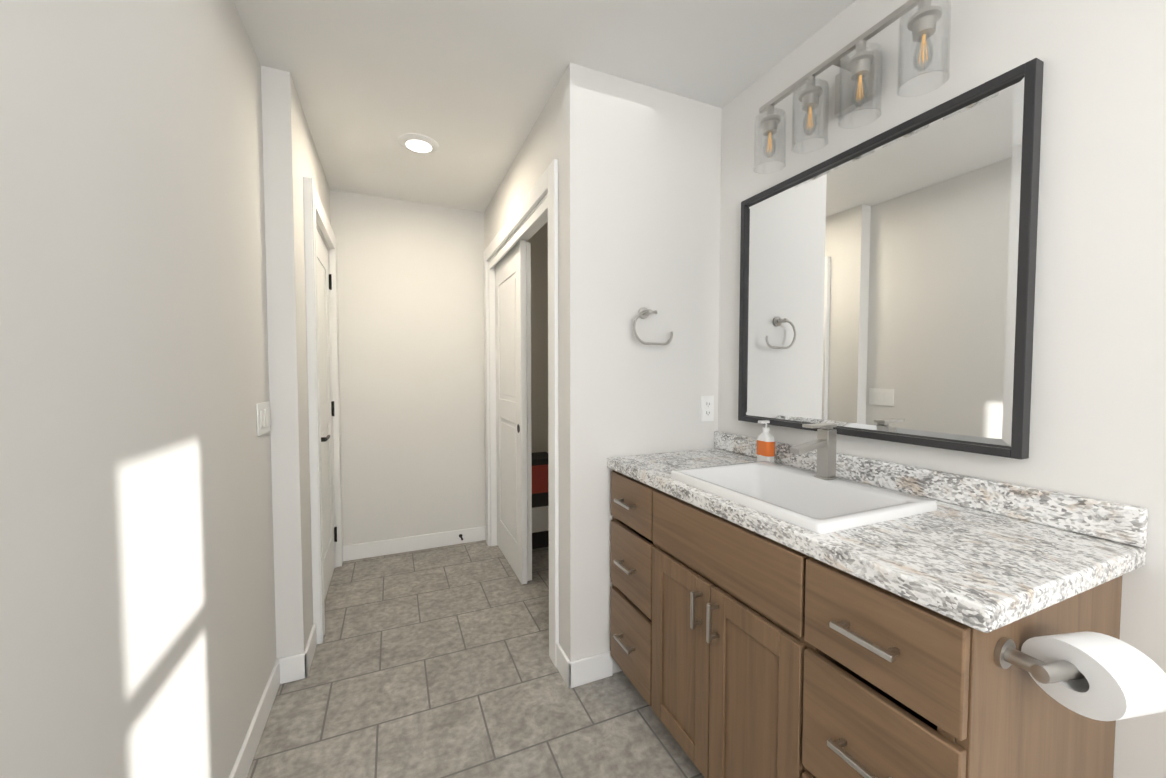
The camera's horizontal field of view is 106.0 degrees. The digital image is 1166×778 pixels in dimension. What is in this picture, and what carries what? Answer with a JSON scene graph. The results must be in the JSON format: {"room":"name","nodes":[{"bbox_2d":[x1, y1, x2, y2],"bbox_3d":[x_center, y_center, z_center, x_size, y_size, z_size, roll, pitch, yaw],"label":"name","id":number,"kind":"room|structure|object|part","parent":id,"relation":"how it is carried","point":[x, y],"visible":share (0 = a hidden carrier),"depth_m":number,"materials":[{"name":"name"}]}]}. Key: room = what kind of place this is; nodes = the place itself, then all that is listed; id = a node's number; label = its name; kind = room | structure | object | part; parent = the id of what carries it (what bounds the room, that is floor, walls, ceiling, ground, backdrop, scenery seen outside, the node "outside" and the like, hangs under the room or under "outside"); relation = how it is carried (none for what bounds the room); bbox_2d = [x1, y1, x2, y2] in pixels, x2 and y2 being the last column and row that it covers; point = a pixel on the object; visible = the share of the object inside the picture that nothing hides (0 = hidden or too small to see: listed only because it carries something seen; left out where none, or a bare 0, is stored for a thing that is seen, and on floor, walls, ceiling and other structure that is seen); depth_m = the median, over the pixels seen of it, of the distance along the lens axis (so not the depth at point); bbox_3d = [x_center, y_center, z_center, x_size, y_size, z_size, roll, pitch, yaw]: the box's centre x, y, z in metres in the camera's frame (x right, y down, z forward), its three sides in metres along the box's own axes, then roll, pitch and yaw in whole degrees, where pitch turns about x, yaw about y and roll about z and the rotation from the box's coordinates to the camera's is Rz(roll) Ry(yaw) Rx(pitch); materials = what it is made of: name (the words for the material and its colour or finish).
{"room":"bathroom","nodes":[
{"label":"bathroom","id":0,"kind":"room"},
{"bbox_2d":[0,0,276,777],"bbox_3d":[-0.525,0.043,-0.097,0.150,2.440,3.930,-1,2,-23],"label":"wall","id":1,"kind":"structure","parent":0,"point":[137,616],"depth_m":0.82,"materials":[{"name":"paint"}]},
{"bbox_2d":[256,401,270,435],"bbox_3d":[-1.192,0.108,1.642,0.009,0.115,0.166,-1,2,-23],"label":"switch plate","id":2,"kind":"object","parent":1,"relation":"attached to","point":[263,417],"visible":1,"depth_m":1.63,"materials":[{"name":"white plastic"}]},
{"bbox_2d":[261,66,334,657],"bbox_3d":[-1.446,-0.046,2.303,0.115,2.440,1.209,-1,2,-23],"label":"wall","id":3,"kind":"structure","parent":0,"point":[291,159],"depth_m":1.77,"materials":[{"name":"paint"}]},
{"bbox_2d":[229,655,292,777],"bbox_3d":[-0.445,1.208,-0.011,0.030,0.105,3.943,-1,2,-23],"label":"baseboard","id":4,"kind":"structure","parent":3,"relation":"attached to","point":[282,671],"depth_m":1.52,"materials":[{"name":"white wood"}]},
{"bbox_2d":[303,177,342,643],"bbox_3d":[-1.474,0.104,2.420,0.153,2.130,0.975,-1,2,-23],"label":"door frame","id":5,"kind":"structure","parent":3,"relation":"attached to","point":[314,212],"depth_m":2.03,"materials":[{"name":"white wood"}]},
{"bbox_2d":[316,229,336,597],"bbox_3d":[-1.432,0.152,2.440,0.096,2.017,0.797,-1,2,-23],"label":"door","id":6,"kind":"structure","parent":3,"relation":"in","point":[325,400],"depth_m":2.57,"materials":[{"name":"white wood"}]},
{"bbox_3d":[-1.416,0.143,2.447,0.061,1.706,0.797,-1,2,-23],"label":"left door hardware","id":7,"kind":"part","parent":6,"relation":"part of","materials":[{"name":"black metal"}]},
{"bbox_2d":[330,190,485,545],"bbox_3d":[-0.868,-0.082,3.273,1.950,2.440,0.110,-1,2,-23],"label":"wall","id":8,"kind":"structure","parent":0,"point":[410,281],"depth_m":3.06,"materials":[{"name":"paint"}]},
{"bbox_2d":[343,526,485,560],"bbox_3d":[-1.173,1.092,3.102,0.989,0.105,0.039,-1,2,-23],"label":"baseboard","id":9,"kind":"structure","parent":8,"relation":"attached to","point":[433,540],"depth_m":3.10,"materials":[{"name":"white wood"}]},
{"bbox_2d":[247,540,704,777],"bbox_3d":[0.117,1.277,0.893,2.120,0.100,5.349,-1,2,-23],"label":"floor","id":10,"kind":"structure","parent":0,"point":[436,662],"depth_m":1.71,"materials":[{"name":"tile"}]},
{"bbox_2d":[532,452,548,548],"bbox_3d":[-0.344,0.816,3.268,0.226,0.643,0.266,-1,2,-23],"label":"bed","id":11,"kind":"object","parent":10,"relation":"on","point":[540,517],"visible":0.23,"depth_m":3.14,"materials":[{"name":"fabric"}]},
{"bbox_2d":[607,463,1165,777],"bbox_3d":[0.617,0.775,1.288,0.598,0.874,1.366,-1,2,-23],"label":"bathroom vanity","id":12,"kind":"object","parent":10,"relation":"on","point":[819,607],"depth_m":0.89,"materials":[{"name":"brown wood"}]},
{"bbox_2d":[607,447,1145,626],"bbox_3d":[0.607,0.316,1.329,0.570,0.040,1.251,-1,2,-23],"label":"countertop","id":13,"kind":"structure","parent":12,"relation":"on","point":[987,567],"depth_m":0.94,"materials":[{"name":"white stone"}]},
{"bbox_2d":[757,420,774,461],"bbox_3d":[0.690,0.200,1.667,0.052,0.162,0.065,-1,2,-23],"label":"soap bottle","id":14,"kind":"object","parent":13,"relation":"on","point":[765,445],"visible":0.85,"depth_m":1.65,"materials":[{"name":"white plastic"}]},
{"bbox_2d":[670,461,936,533],"bbox_3d":[0.590,0.342,1.278,0.428,0.135,0.560,-1,2,-23],"label":"sink","id":15,"kind":"object","parent":13,"relation":"in","point":[811,502],"depth_m":1.27,"materials":[{"name":"white ceramic"}]},
{"bbox_2d":[790,423,837,479],"bbox_3d":[0.691,0.189,1.316,0.160,0.167,0.048,-1,2,-23],"label":"faucet","id":16,"kind":"object","parent":13,"relation":"on","point":[825,443],"depth_m":1.32,"materials":[{"name":"silver metal"}]},
{"bbox_2d":[527,222,547,452],"bbox_3d":[-0.025,-0.062,2.713,0.620,2.440,1.589,-1,2,-23],"label":"wall","id":17,"kind":"structure","parent":0,"point":[538,240],"depth_m":3.43,"materials":[{"name":"paint"}]},
{"bbox_2d":[484,63,595,661],"bbox_3d":[-0.338,-0.054,2.517,0.110,2.440,1.699,-1,2,-23],"label":"wall","id":18,"kind":"structure","parent":0,"point":[563,131],"depth_m":1.75,"materials":[{"name":"paint"}]},
{"bbox_2d":[495,240,526,583],"bbox_3d":[-0.478,0.137,2.861,0.034,2.008,0.670,-1,2,-23],"label":"closet doors","id":19,"kind":"structure","parent":18,"relation":"in","point":[510,338],"depth_m":2.75,"materials":[{"name":"white wood"}]},
{"bbox_2d":[483,159,558,666],"bbox_3d":[-0.362,0.097,2.554,0.128,2.135,1.515,-1,2,-23],"label":"door frame","id":20,"kind":"structure","parent":18,"relation":"attached to","point":[542,213],"depth_m":1.96,"materials":[{"name":"white wood"}]},
{"bbox_2d":[526,242,531,580],"bbox_3d":[-0.448,0.136,2.889,0.034,2.008,0.638,-1,2,-23],"label":"closet doors","id":21,"kind":"structure","parent":18,"relation":"in","point":[528,398],"depth_m":2.60,"materials":[{"name":"white wood"}]},
{"bbox_2d":[233,0,855,211],"bbox_3d":[0.117,-1.262,0.799,2.120,0.100,5.349,-1,2,-23],"label":"ceiling","id":22,"kind":"structure","parent":0,"point":[468,86],"depth_m":1.67,"materials":[{"name":"paint"}]},
{"bbox_2d":[399,133,438,153],"bbox_3d":[-0.846,-1.257,2.264,0.194,0.016,0.194,-1,2,-23],"label":"recessed light","id":23,"kind":"object","parent":22,"relation":"in","point":[418,143],"visible":0.98,"depth_m":2.24,"materials":[{"name":"white"}]},
{"bbox_2d":[595,70,721,672],"bbox_3d":[0.313,-0.033,1.935,0.620,2.440,0.110,-1,2,-23],"label":"wall","id":24,"kind":"structure","parent":0,"point":[658,176],"depth_m":1.85,"materials":[{"name":"paint"}]},
{"bbox_2d":[633,307,672,344],"bbox_3d":[0.282,-0.261,1.819,0.192,0.159,0.060,-1,2,-23],"label":"towel ring","id":25,"kind":"object","parent":24,"relation":"attached to","point":[644,312],"visible":1,"depth_m":1.80,"materials":[{"name":"silver metal"}]},
{"bbox_2d":[701,395,713,420],"bbox_3d":[0.562,0.088,1.983,0.070,0.115,0.007,-1,2,-23],"label":"electrical outlet plate","id":26,"kind":"object","parent":24,"relation":"attached to","point":[707,408],"visible":1,"depth_m":1.98,"materials":[{"name":"white plastic"}]},
{"bbox_2d":[718,0,1165,777],"bbox_3d":[1.020,-0.007,1.233,0.116,2.440,5.139,-1,2,-23],"label":"wall","id":27,"kind":"structure","parent":0,"point":[1098,402],"depth_m":0.96,"materials":[{"name":"paint"}]},
{"bbox_2d":[753,0,950,173],"bbox_3d":[0.795,-0.901,1.354,0.171,0.234,0.603,-1,2,-23],"label":"sconce","id":28,"kind":"object","parent":27,"relation":"attached to","point":[858,82],"visible":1,"depth_m":1.27,"materials":[{"name":"silver metal"}]},
{"bbox_2d":[738,58,1043,458],"bbox_3d":[0.850,-0.305,1.423,0.034,0.907,0.909,-1,2,-23],"label":"mirror","id":29,"kind":"object","parent":27,"relation":"attached to","point":[887,285],"visible":0.98,"depth_m":1.24,"materials":[{"name":"grey metal"}]},
{"bbox_2d":[714,431,1147,546],"bbox_3d":[0.857,0.253,1.436,0.024,0.078,1.251,-1,2,-23],"label":"backsplash","id":30,"kind":"structure","parent":27,"relation":"attached to","point":[1123,523],"depth_m":1.10,"materials":[{"name":"white stone"}]}
]}

